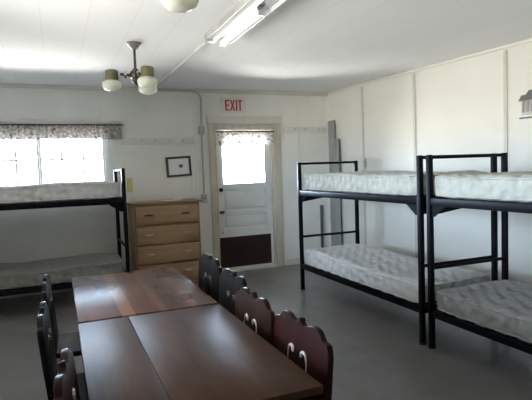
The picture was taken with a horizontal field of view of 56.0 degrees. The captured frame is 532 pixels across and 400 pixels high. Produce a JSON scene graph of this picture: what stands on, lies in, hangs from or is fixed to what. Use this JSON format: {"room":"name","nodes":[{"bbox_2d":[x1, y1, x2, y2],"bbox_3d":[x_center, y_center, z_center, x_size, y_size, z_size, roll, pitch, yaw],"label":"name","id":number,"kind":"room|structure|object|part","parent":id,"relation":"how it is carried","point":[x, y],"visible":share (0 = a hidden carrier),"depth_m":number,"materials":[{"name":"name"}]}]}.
{"room":"dormitory","nodes":[
{"label":"dormitory","id":0,"kind":"room"},
{"bbox_2d":[0,88,330,288],"bbox_3d":[-1.417,-0.210,6.866,5.730,2.600,0.140,-4,4,-23],"label":"wall","id":1,"kind":"structure","parent":0,"point":[26,235],"depth_m":6.70,"materials":[{"name":"paint"}]},
{"bbox_2d":[0,123,114,184],"bbox_3d":[-2.828,-0.519,6.234,1.800,0.865,0.190,-4,4,-23],"label":"window","id":2,"kind":"structure","parent":1,"relation":"in","point":[108,158],"depth_m":6.41,"materials":[{"name":"white paint"}]},
{"bbox_3d":[-3.196,-0.481,6.101,0.785,0.670,0.024,-4,4,-23],"label":"sash","id":3,"kind":"part","parent":2,"relation":"part of","materials":[{"name":"white paint"}]},
{"bbox_3d":[-2.482,-0.526,6.425,0.785,0.670,0.024,-4,4,-23],"label":"sash","id":4,"kind":"part","parent":2,"relation":"part of","materials":[{"name":"white paint"}]},
{"bbox_3d":[-2.841,-0.504,6.268,1.660,0.760,0.120,-4,4,-23],"label":"frame","id":5,"kind":"part","parent":2,"relation":"part of","materials":[{"name":"white paint"}]},
{"bbox_2d":[0,120,121,122],"bbox_3d":[-2.839,-0.967,6.142,2.080,0.030,0.031,-4,4,-23],"label":"board","id":6,"kind":"object","parent":1,"relation":"attached to","point":[2,121],"visible":1,"depth_m":6.25,"materials":[{"name":"white paint"}]},
{"bbox_2d":[0,124,122,139],"bbox_3d":[-2.782,-0.834,6.135,2.005,0.200,0.037,-4,4,-23],"label":"valance","id":7,"kind":"object","parent":6,"relation":"hanging from","point":[7,131],"visible":1,"depth_m":6.22,"materials":[{"name":"grey fabric"}]},
{"bbox_3d":[-2.786,-0.921,6.132,2.005,0.017,0.032,-4,4,-23],"label":"curtain rod","id":8,"kind":"part","parent":7,"relation":"part of","materials":[{"name":"brown metal"}]},
{"bbox_2d":[98,90,100,119],"bbox_3d":[-2.141,-1.216,6.436,0.024,0.390,0.005,-4,4,-23],"label":"trim","id":9,"kind":"structure","parent":1,"relation":"attached to","point":[98,90],"depth_m":6.43,"materials":[{"name":"paint"}]},
{"bbox_2d":[127,178,132,191],"bbox_3d":[-1.805,-0.197,6.626,0.070,0.180,0.003,-4,4,-23],"label":"note","id":10,"kind":"object","parent":1,"relation":"attached to","point":[129,180],"visible":1,"depth_m":6.62,"materials":[{"name":"paper"}]},
{"bbox_2d":[0,257,304,298],"bbox_3d":[-1.481,1.053,6.815,5.430,0.090,0.014,-4,4,-23],"label":"baseboard","id":11,"kind":"structure","parent":1,"relation":"attached to","point":[296,260],"depth_m":6.34,"materials":[{"name":"paint"}]},
{"bbox_2d":[121,137,194,144],"bbox_3d":[-1.433,-0.792,6.713,0.990,0.090,0.078,-4,4,-23],"label":"peg rail","id":12,"kind":"object","parent":1,"relation":"attached to","point":[124,141],"visible":1,"depth_m":6.72,"materials":[{"name":"paint"}]},
{"bbox_2d":[0,83,327,95],"bbox_3d":[-1.565,-1.469,6.644,5.430,0.049,0.044,-4,4,-23],"label":"trim","id":13,"kind":"structure","parent":1,"relation":"attached to","point":[2,85],"depth_m":6.73,"materials":[{"name":"paint"}]},
{"bbox_2d":[165,156,191,177],"bbox_3d":[-1.196,-0.458,6.857,0.356,0.291,0.021,-4,4,-23],"label":"picture frame","id":14,"kind":"object","parent":1,"relation":"attached to","point":[179,166],"visible":1,"depth_m":6.86,"materials":[{"name":"wood"}]},
{"bbox_2d":[168,158,189,174],"bbox_3d":[-1.198,-0.459,6.863,0.284,0.216,0.007,-6,5,-22],"label":"print","id":15,"kind":"object","parent":14,"relation":"attached to","point":[176,166],"depth_m":6.86,"materials":[{"name":"paper"}]},
{"bbox_2d":[156,34,214,202],"bbox_3d":[-0.666,-0.673,5.588,0.730,1.569,2.753,-4,4,-23],"label":"conduit","id":16,"kind":"object","parent":1,"relation":"attached to","point":[201,129],"visible":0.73,"depth_m":6.83,"materials":[{"name":"grey metal"}]},
{"bbox_2d":[193,111,198,198],"bbox_3d":[-0.957,-0.129,6.983,0.024,2.210,0.005,-4,4,-23],"label":"trim","id":17,"kind":"structure","parent":1,"relation":"attached to","point":[193,111],"depth_m":6.95,"materials":[{"name":"paint"}]},
{"bbox_2d":[220,98,245,113],"bbox_3d":[-0.467,-1.343,7.126,0.390,0.220,0.014,-4,4,-23],"label":"exit sign","id":18,"kind":"object","parent":1,"relation":"attached to","point":[227,105],"visible":1,"depth_m":7.12,"materials":[{"name":"white plastic"}]},
{"bbox_2d":[206,116,284,271],"bbox_3d":[-0.288,-0.095,7.311,1.130,2.235,0.200,-4,4,-23],"label":"door","id":19,"kind":"structure","parent":1,"relation":"in","point":[245,218],"depth_m":7.32,"materials":[{"name":"paint"}]},
{"bbox_3d":[-0.735,-0.007,7.073,0.084,2.120,0.021,-4,4,-23],"label":"casing","id":20,"kind":"part","parent":19,"relation":"part of","materials":[{"name":"brown wood"}]},
{"bbox_3d":[-0.321,-1.054,7.197,0.890,0.075,0.021,-4,4,-23],"label":"casing","id":21,"kind":"part","parent":19,"relation":"part of","materials":[{"name":"brown wood"}]},
{"bbox_3d":[-0.305,-1.153,7.194,1.130,0.110,0.029,-4,4,-23],"label":"casing","id":22,"kind":"part","parent":19,"relation":"part of","materials":[{"name":"paint"}]},
{"bbox_2d":[216,131,273,145],"bbox_3d":[-0.290,-0.884,7.174,0.890,0.215,0.040,-4,4,-23],"label":"valance","id":23,"kind":"object","parent":19,"relation":"attached to","point":[231,138],"visible":1,"depth_m":7.16,"materials":[{"name":"white fabric"}]},
{"bbox_3d":[-0.294,-0.979,7.169,0.890,0.017,0.037,-4,4,-23],"label":"curtain rod","id":24,"kind":"part","parent":23,"relation":"part of","materials":[{"name":"brown metal"}]},
{"bbox_3d":[-0.287,0.743,7.341,0.796,0.440,0.007,-4,4,-23],"label":"kick plate","id":25,"kind":"part","parent":19,"relation":"part of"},
{"bbox_3d":[0.183,-0.063,7.455,0.124,2.120,0.021,-4,4,-23],"label":"casing","id":26,"kind":"part","parent":19,"relation":"part of","materials":[{"name":"brown wood"}]},
{"bbox_2d":[297,95,298,125],"bbox_3d":[0.478,-1.346,7.526,0.024,0.450,0.005,-4,4,-23],"label":"trim","id":27,"kind":"structure","parent":1,"relation":"attached to","point":[297,95],"depth_m":7.53,"materials":[{"name":"paint"}]},
{"bbox_2d":[298,133,299,161],"bbox_3d":[0.524,-0.065,7.606,0.024,1.900,0.005,-4,4,-23],"label":"trim","id":28,"kind":"structure","parent":1,"relation":"attached to","point":[298,133],"depth_m":7.56,"materials":[{"name":"paint"}]},
{"bbox_2d":[283,127,326,132],"bbox_3d":[0.604,-1.059,7.553,0.740,0.095,0.078,-4,4,-23],"label":"peg rail","id":29,"kind":"object","parent":1,"relation":"attached to","point":[285,129],"visible":1,"depth_m":7.57,"materials":[{"name":"paint"}]},
{"bbox_2d":[0,0,531,92],"bbox_3d":[0.700,-1.362,2.406,6.747,0.100,10.014,-4,4,-23],"label":"ceiling","id":30,"kind":"structure","parent":0,"point":[325,46],"depth_m":4.41,"materials":[{"name":"white paint"}]},
{"bbox_2d":[102,41,157,94],"bbox_3d":[-1.167,-1.157,4.337,0.497,0.415,0.511,-4,4,-23],"label":"ceiling lamp","id":31,"kind":"object","parent":30,"relation":"hanging from","point":[144,77],"visible":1,"depth_m":4.28,"materials":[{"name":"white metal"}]},
{"bbox_2d":[105,69,118,79],"bbox_3d":[-1.332,-1.043,4.323,0.112,0.166,0.112,-4,4,-23],"label":"socket","id":32,"kind":"object","parent":31,"relation":"attached to","point":[110,74],"depth_m":4.28,"materials":[{"name":"metal"}]},
{"bbox_3d":[-1.330,-0.987,4.326,0.170,0.088,0.170,-4,4,-23],"label":"lamp shade","id":33,"kind":"part","parent":31,"relation":"part of","materials":[{"name":"white glass"}]},
{"bbox_3d":[-1.144,-1.223,4.362,0.022,0.190,0.022,-4,4,-23],"label":"rod","id":34,"kind":"part","parent":31,"relation":"part of","materials":[{"name":"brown metal"}]},
{"bbox_2d":[140,66,153,76],"bbox_3d":[-1.003,-1.049,4.226,0.112,0.166,0.112,-4,4,-23],"label":"socket","id":35,"kind":"object","parent":31,"relation":"attached to","point":[146,71],"depth_m":4.18,"materials":[{"name":"metal"}]},
{"bbox_3d":[-1.001,-0.993,4.229,0.170,0.088,0.170,-4,4,-23],"label":"lamp shade","id":36,"kind":"part","parent":31,"relation":"part of","materials":[{"name":"white glass"}]},
{"bbox_3d":[-1.077,-1.011,4.567,0.170,0.088,0.170,-4,4,-23],"label":"lamp shade","id":37,"kind":"part","parent":31,"relation":"part of","materials":[{"name":"white glass"}]},
{"bbox_2d":[161,0,198,12],"bbox_3d":[-0.333,-1.048,2.090,0.516,0.415,0.470,-4,4,-23],"label":"ceiling lamp","id":38,"kind":"object","parent":30,"relation":"hanging from","point":[177,6],"visible":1,"depth_m":2.21,"materials":[{"name":"white glass"}]},
{"bbox_2d":[206,0,286,45],"bbox_3d":[-0.013,-1.285,3.286,0.242,0.111,1.880,-4,4,-23],"label":"fluorescent light","id":39,"kind":"object","parent":30,"relation":"attached to","point":[245,14],"visible":1,"depth_m":3.56,"materials":[{"name":"metal"}]},
{"bbox_2d":[0,264,531,399],"bbox_3d":[0.795,1.331,2.573,6.747,0.100,10.014,-4,4,-23],"label":"floor","id":40,"kind":"structure","parent":0,"point":[378,353],"depth_m":4.01,"materials":[{"name":"grey paint"}]},
{"bbox_2d":[41,274,81,358],"bbox_3d":[-1.151,0.886,3.088,0.370,0.865,0.486,-3,4,-21],"label":"chair","id":41,"kind":"object","parent":40,"relation":"on","point":[71,341],"visible":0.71,"depth_m":2.99,"materials":[{"name":"black wood"}]},
{"bbox_3d":[-1.302,0.680,3.020,0.063,0.434,0.486,-3,4,-21],"label":"backrest","id":42,"kind":"part","parent":41,"relation":"part of","materials":[{"name":"black wood"}]},
{"bbox_3d":[-1.135,0.881,3.095,0.335,0.030,0.420,-3,4,-21],"label":"seat","id":43,"kind":"part","parent":41,"relation":"part of","materials":[{"name":"black wood"}]},
{"bbox_2d":[37,301,87,399],"bbox_3d":[-0.866,0.919,2.406,0.370,0.865,0.486,-3,4,-21],"label":"chair","id":44,"kind":"object","parent":40,"relation":"on","point":[45,337],"visible":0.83,"depth_m":2.22,"materials":[{"name":"black wood"}]},
{"bbox_3d":[-1.016,0.712,2.338,0.063,0.434,0.486,-3,4,-21],"label":"backrest","id":45,"kind":"part","parent":44,"relation":"part of","materials":[{"name":"black wood"}]},
{"bbox_3d":[-0.849,0.913,2.413,0.335,0.030,0.420,-3,4,-21],"label":"seat","id":46,"kind":"part","parent":44,"relation":"part of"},
{"bbox_2d":[0,168,129,296],"bbox_3d":[-2.706,0.453,5.562,2.203,1.530,0.848,-4,4,-23],"label":"bunk bed","id":47,"kind":"object","parent":40,"relation":"on","point":[119,203],"visible":0.38,"depth_m":5.45,"materials":[{"name":"black metal"}]},
{"bbox_3d":[-2.537,0.951,5.229,2.101,0.055,0.036,-4,4,-23],"label":"rail","id":48,"kind":"part","parent":47,"relation":"part of","materials":[{"name":"black metal"}]},
{"bbox_2d":[0,180,120,204],"bbox_3d":[-2.725,-0.081,5.529,2.085,0.208,0.815,-4,4,-23],"label":"mattress","id":49,"kind":"object","parent":47,"relation":"on","point":[82,190],"visible":0.99,"depth_m":5.33,"materials":[{"name":"white fabric"}]},
{"bbox_3d":[-2.568,0.071,5.174,2.101,0.060,0.036,-4,4,-23],"label":"rail","id":50,"kind":"part","parent":47,"relation":"part of","materials":[{"name":"black metal"}]},
{"bbox_2d":[0,253,123,289],"bbox_3d":[-2.693,0.813,5.585,2.085,0.186,0.815,-4,4,-23],"label":"mattress","id":51,"kind":"object","parent":47,"relation":"on","point":[59,270],"visible":0.85,"depth_m":5.47,"materials":[{"name":"white fabric"}]},
{"bbox_3d":[-1.870,0.369,6.335,0.042,1.518,0.042,-4,4,-23],"label":"post","id":52,"kind":"part","parent":47,"relation":"part of","materials":[{"name":"black metal"}]},
{"bbox_3d":[-1.566,0.403,5.609,0.042,1.518,0.042,-4,4,-23],"label":"post","id":53,"kind":"part","parent":47,"relation":"part of","materials":[{"name":"black metal"}]},
{"bbox_2d":[53,348,79,399],"bbox_3d":[-0.488,0.948,1.713,0.370,0.865,0.486,-3,4,-18],"label":"chair","id":54,"kind":"object","parent":40,"relation":"on","point":[65,384],"visible":1,"depth_m":1.63,"materials":[{"name":"brown wood"}]},
{"bbox_2d":[72,267,217,323],"bbox_3d":[-0.801,0.926,3.143,0.715,0.750,1.165,-4,4,-23],"label":"dining table","id":55,"kind":"object","parent":40,"relation":"on","point":[141,292],"visible":0.45,"depth_m":2.96,"materials":[{"name":"brown wood"}]},
{"bbox_2d":[127,198,200,283],"bbox_3d":[-1.319,0.558,6.539,0.895,1.100,0.528,-4,4,-23],"label":"dresser","id":56,"kind":"object","parent":40,"relation":"on","point":[162,234],"visible":0.83,"depth_m":6.34,"materials":[{"name":"brown wood"}]},
{"bbox_3d":[-1.704,0.593,6.408,0.020,1.074,0.475,-4,4,-23],"label":"panel","id":57,"kind":"part","parent":56,"relation":"part of","materials":[{"name":"brown wood"}]},
{"bbox_3d":[-1.327,0.172,6.510,0.788,0.216,0.441,-4,4,-23],"label":"drawer","id":58,"kind":"part","parent":56,"relation":"part of","materials":[{"name":"brown wood"}]},
{"bbox_3d":[-1.319,0.416,6.525,0.788,0.216,0.441,-4,4,-23],"label":"drawer","id":59,"kind":"part","parent":56,"relation":"part of","materials":[{"name":"brown wood"}]},
{"bbox_3d":[-1.310,0.660,6.540,0.788,0.216,0.441,-4,4,-23],"label":"drawer","id":60,"kind":"part","parent":56,"relation":"part of","materials":[{"name":"brown wood"}]},
{"bbox_3d":[-1.302,0.905,6.556,0.788,0.216,0.441,-4,4,-23],"label":"drawer","id":61,"kind":"part","parent":56,"relation":"part of","materials":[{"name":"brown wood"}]},
{"bbox_3d":[-0.948,0.547,6.722,0.020,1.074,0.475,-4,4,-23],"label":"panel","id":62,"kind":"part","parent":56,"relation":"part of","materials":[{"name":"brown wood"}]},
{"bbox_2d":[78,304,323,399],"bbox_3d":[-0.348,0.978,2.054,0.715,0.750,1.145,-4,4,-23],"label":"dining table","id":63,"kind":"object","parent":40,"relation":"on","point":[202,352],"visible":1,"depth_m":1.90,"materials":[{"name":"brown wood"}]},
{"bbox_2d":[198,253,222,301],"bbox_3d":[-0.515,0.831,3.312,0.370,0.904,0.486,-4,4,-23],"label":"chair","id":64,"kind":"object","parent":40,"relation":"on","point":[210,269],"visible":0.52,"depth_m":3.31,"materials":[{"name":"brown wood"}]},
{"bbox_2d":[218,269,249,314],"bbox_3d":[-0.326,0.863,2.850,0.370,0.883,0.486,-4,4,-23],"label":"chair","id":65,"kind":"object","parent":40,"relation":"on","point":[229,283],"visible":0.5,"depth_m":2.92,"materials":[{"name":"black wood"}]},
{"bbox_2d":[234,287,274,345],"bbox_3d":[-0.201,0.894,2.426,0.370,0.865,0.486,-4,4,-23],"label":"chair","id":66,"kind":"object","parent":40,"relation":"on","point":[254,312],"visible":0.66,"depth_m":2.41,"materials":[{"name":"brown wood"}]},
{"bbox_2d":[273,310,333,399],"bbox_3d":[0.001,0.914,1.980,0.370,0.865,0.486,-4,4,-23],"label":"chair","id":67,"kind":"object","parent":40,"relation":"on","point":[308,347],"visible":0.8,"depth_m":1.94,"materials":[{"name":"brown wood"}]},
{"bbox_2d":[320,205,323,247],"bbox_3d":[0.869,0.516,7.750,0.040,0.880,0.022,-4,4,-23],"label":"strip","id":68,"kind":"object","parent":40,"relation":"on","point":[321,206],"visible":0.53,"depth_m":7.73,"materials":[{"name":"black metal"}]},
{"bbox_2d":[328,120,334,245],"bbox_3d":[1.025,-0.123,7.623,0.025,2.160,0.150,-4,4,-27],"label":"board","id":69,"kind":"object","parent":40,"relation":"on","point":[331,124],"visible":0.44,"depth_m":7.62,"materials":[{"name":"grey wood"}]},
{"bbox_2d":[332,139,341,245],"bbox_3d":[1.064,0.028,7.503,0.025,1.870,0.150,-4,4,-27],"label":"board","id":70,"kind":"object","parent":40,"relation":"on","point":[335,142],"visible":0.56,"depth_m":7.48,"materials":[{"name":"grey wood"}]},
{"bbox_2d":[297,153,497,344],"bbox_3d":[1.196,0.339,5.155,0.848,1.530,2.203,-4,4,-23],"label":"bunk bed","id":71,"kind":"object","parent":40,"relation":"on","point":[417,204],"visible":0.48,"depth_m":4.31,"materials":[{"name":"black metal"}]},
{"bbox_3d":[0.419,0.309,5.991,0.042,1.518,0.042,-4,4,-23],"label":"post","id":72,"kind":"part","parent":71,"relation":"part of","materials":[{"name":"black metal"}]},
{"bbox_3d":[0.756,-0.452,6.096,0.746,0.028,0.028,-4,4,-23],"label":"guard rail","id":73,"kind":"part","parent":71,"relation":"part of","materials":[{"name":"black metal"}]},
{"bbox_3d":[0.787,0.417,6.150,0.746,0.028,0.028,-4,4,-23],"label":"guard rail","id":74,"kind":"part","parent":71,"relation":"part of","materials":[{"name":"black metal"}]},
{"bbox_3d":[1.146,0.265,6.293,0.042,1.518,0.042,-4,4,-23],"label":"post","id":75,"kind":"part","parent":71,"relation":"part of","materials":[{"name":"black metal"}]},
{"bbox_3d":[0.819,-0.037,4.979,0.036,0.060,2.101,-4,4,-23],"label":"rail","id":76,"kind":"part","parent":71,"relation":"part of","materials":[{"name":"black metal"}]},
{"bbox_3d":[0.850,0.843,5.034,0.036,0.055,2.101,-4,4,-23],"label":"rail","id":77,"kind":"part","parent":71,"relation":"part of","materials":[{"name":"black metal"}]},
{"bbox_2d":[302,170,487,195],"bbox_3d":[1.177,-0.194,5.122,0.815,0.207,2.085,-4,4,-23],"label":"mattress","id":78,"kind":"object","parent":71,"relation":"on","point":[400,183],"visible":0.71,"depth_m":4.72,"materials":[{"name":"white fabric"}]},
{"bbox_2d":[304,244,489,302],"bbox_3d":[1.208,0.693,5.177,0.815,0.200,2.085,-4,4,-23],"label":"mattress","id":79,"kind":"object","parent":71,"relation":"on","point":[391,272],"visible":0.82,"depth_m":4.84,"materials":[{"name":"white fabric"}]},
{"bbox_3d":[1.246,0.402,4.016,0.042,1.518,0.042,-4,4,-23],"label":"post","id":80,"kind":"part","parent":71,"relation":"part of","materials":[{"name":"black metal"}]},
{"bbox_3d":[1.613,0.511,4.175,0.746,0.028,0.028,-4,4,-23],"label":"guard rail","id":81,"kind":"part","parent":71,"relation":"part of","materials":[{"name":"black metal"}]},
{"bbox_3d":[1.972,0.358,4.318,0.042,1.518,0.042,-4,4,-23],"label":"post","id":82,"kind":"part","parent":71,"relation":"part of","materials":[{"name":"black metal"}]},
{"bbox_2d":[426,153,531,354],"bbox_3d":[2.069,0.437,3.089,0.848,1.530,2.203,-4,4,-23],"label":"bunk bed","id":83,"kind":"object","parent":40,"relation":"on","point":[435,206],"visible":0.56,"depth_m":3.88,"materials":[{"name":"black metal"}]},
{"bbox_3d":[1.292,0.406,3.925,0.042,1.518,0.042,-4,4,-23],"label":"post","id":84,"kind":"part","parent":83,"relation":"part of","materials":[{"name":"black metal"}]},
{"bbox_3d":[1.629,-0.355,4.030,0.746,0.028,0.028,-4,4,-23],"label":"guard rail","id":85,"kind":"part","parent":83,"relation":"part of","materials":[{"name":"black metal"}]},
{"bbox_3d":[1.660,0.515,4.084,0.746,0.028,0.028,-4,4,-23],"label":"guard rail","id":86,"kind":"part","parent":83,"relation":"part of","materials":[{"name":"black metal"}]},
{"bbox_3d":[1.692,0.060,2.913,0.036,0.060,2.101,-4,4,-23],"label":"rail","id":87,"kind":"part","parent":83,"relation":"part of","materials":[{"name":"black metal"}]},
{"bbox_3d":[1.723,0.940,2.968,0.036,0.055,2.101,-4,4,-23],"label":"rail","id":88,"kind":"part","parent":83,"relation":"part of","materials":[{"name":"black metal"}]},
{"bbox_2d":[435,171,531,202],"bbox_3d":[2.050,-0.086,3.056,0.815,0.187,2.085,-4,4,-23],"label":"mattress","id":89,"kind":"object","parent":83,"relation":"on","point":[515,186],"visible":1,"depth_m":3.39,"materials":[{"name":"white fabric"}]},
{"bbox_2d":[437,280,531,342],"bbox_3d":[2.082,0.799,3.111,0.815,0.181,2.085,-4,4,-23],"label":"mattress","id":90,"kind":"object","parent":83,"relation":"on","point":[503,306],"visible":1,"depth_m":3.57,"materials":[{"name":"white fabric"}]},
{"bbox_3d":[2.019,0.362,4.227,0.042,1.518,0.042,-4,4,-23],"label":"post","id":91,"kind":"part","parent":83,"relation":"part of","materials":[{"name":"black metal"}]},
{"bbox_2d":[326,42,531,283],"bbox_3d":[3.271,-0.170,3.534,0.142,2.600,9.669,-4,4,-27],"label":"wall","id":92,"kind":"structure","parent":0,"point":[459,104],"depth_m":5.70,"materials":[{"name":"paint"}]},
{"bbox_2d":[361,87,366,244],"bbox_3d":[1.372,-0.338,7.005,0.011,2.460,0.040,-4,4,-27],"label":"trim","id":93,"kind":"structure","parent":92,"relation":"attached to","point":[362,106],"depth_m":6.98,"materials":[{"name":"paint"}]},
{"bbox_2d":[412,74,417,257],"bbox_3d":[1.830,-0.300,6.128,0.011,2.460,0.040,-4,4,-27],"label":"trim","id":94,"kind":"structure","parent":92,"relation":"attached to","point":[413,75],"depth_m":6.10,"materials":[{"name":"paint"}]},
{"bbox_2d":[327,38,531,93],"bbox_3d":[3.166,-1.446,3.395,0.021,0.029,9.619,-4,4,-27],"label":"trim","id":95,"kind":"structure","parent":92,"relation":"attached to","point":[530,39],"depth_m":5.64,"materials":[{"name":"paint"}]},
{"bbox_2d":[503,50,507,152],"bbox_3d":[2.408,-0.252,5.020,0.011,2.460,0.040,-4,4,-27],"label":"trim","id":96,"kind":"structure","parent":92,"relation":"attached to","point":[505,112],"depth_m":4.97,"materials":[{"name":"paint"}]},
{"bbox_2d":[519,89,531,118],"bbox_3d":[2.540,-0.907,4.660,0.029,0.262,0.400,-4,4,-27],"label":"wall plaque","id":97,"kind":"object","parent":92,"relation":"attached to","point":[526,99],"visible":1,"depth_m":4.75,"materials":[{"name":"grey metal"}]}
]}

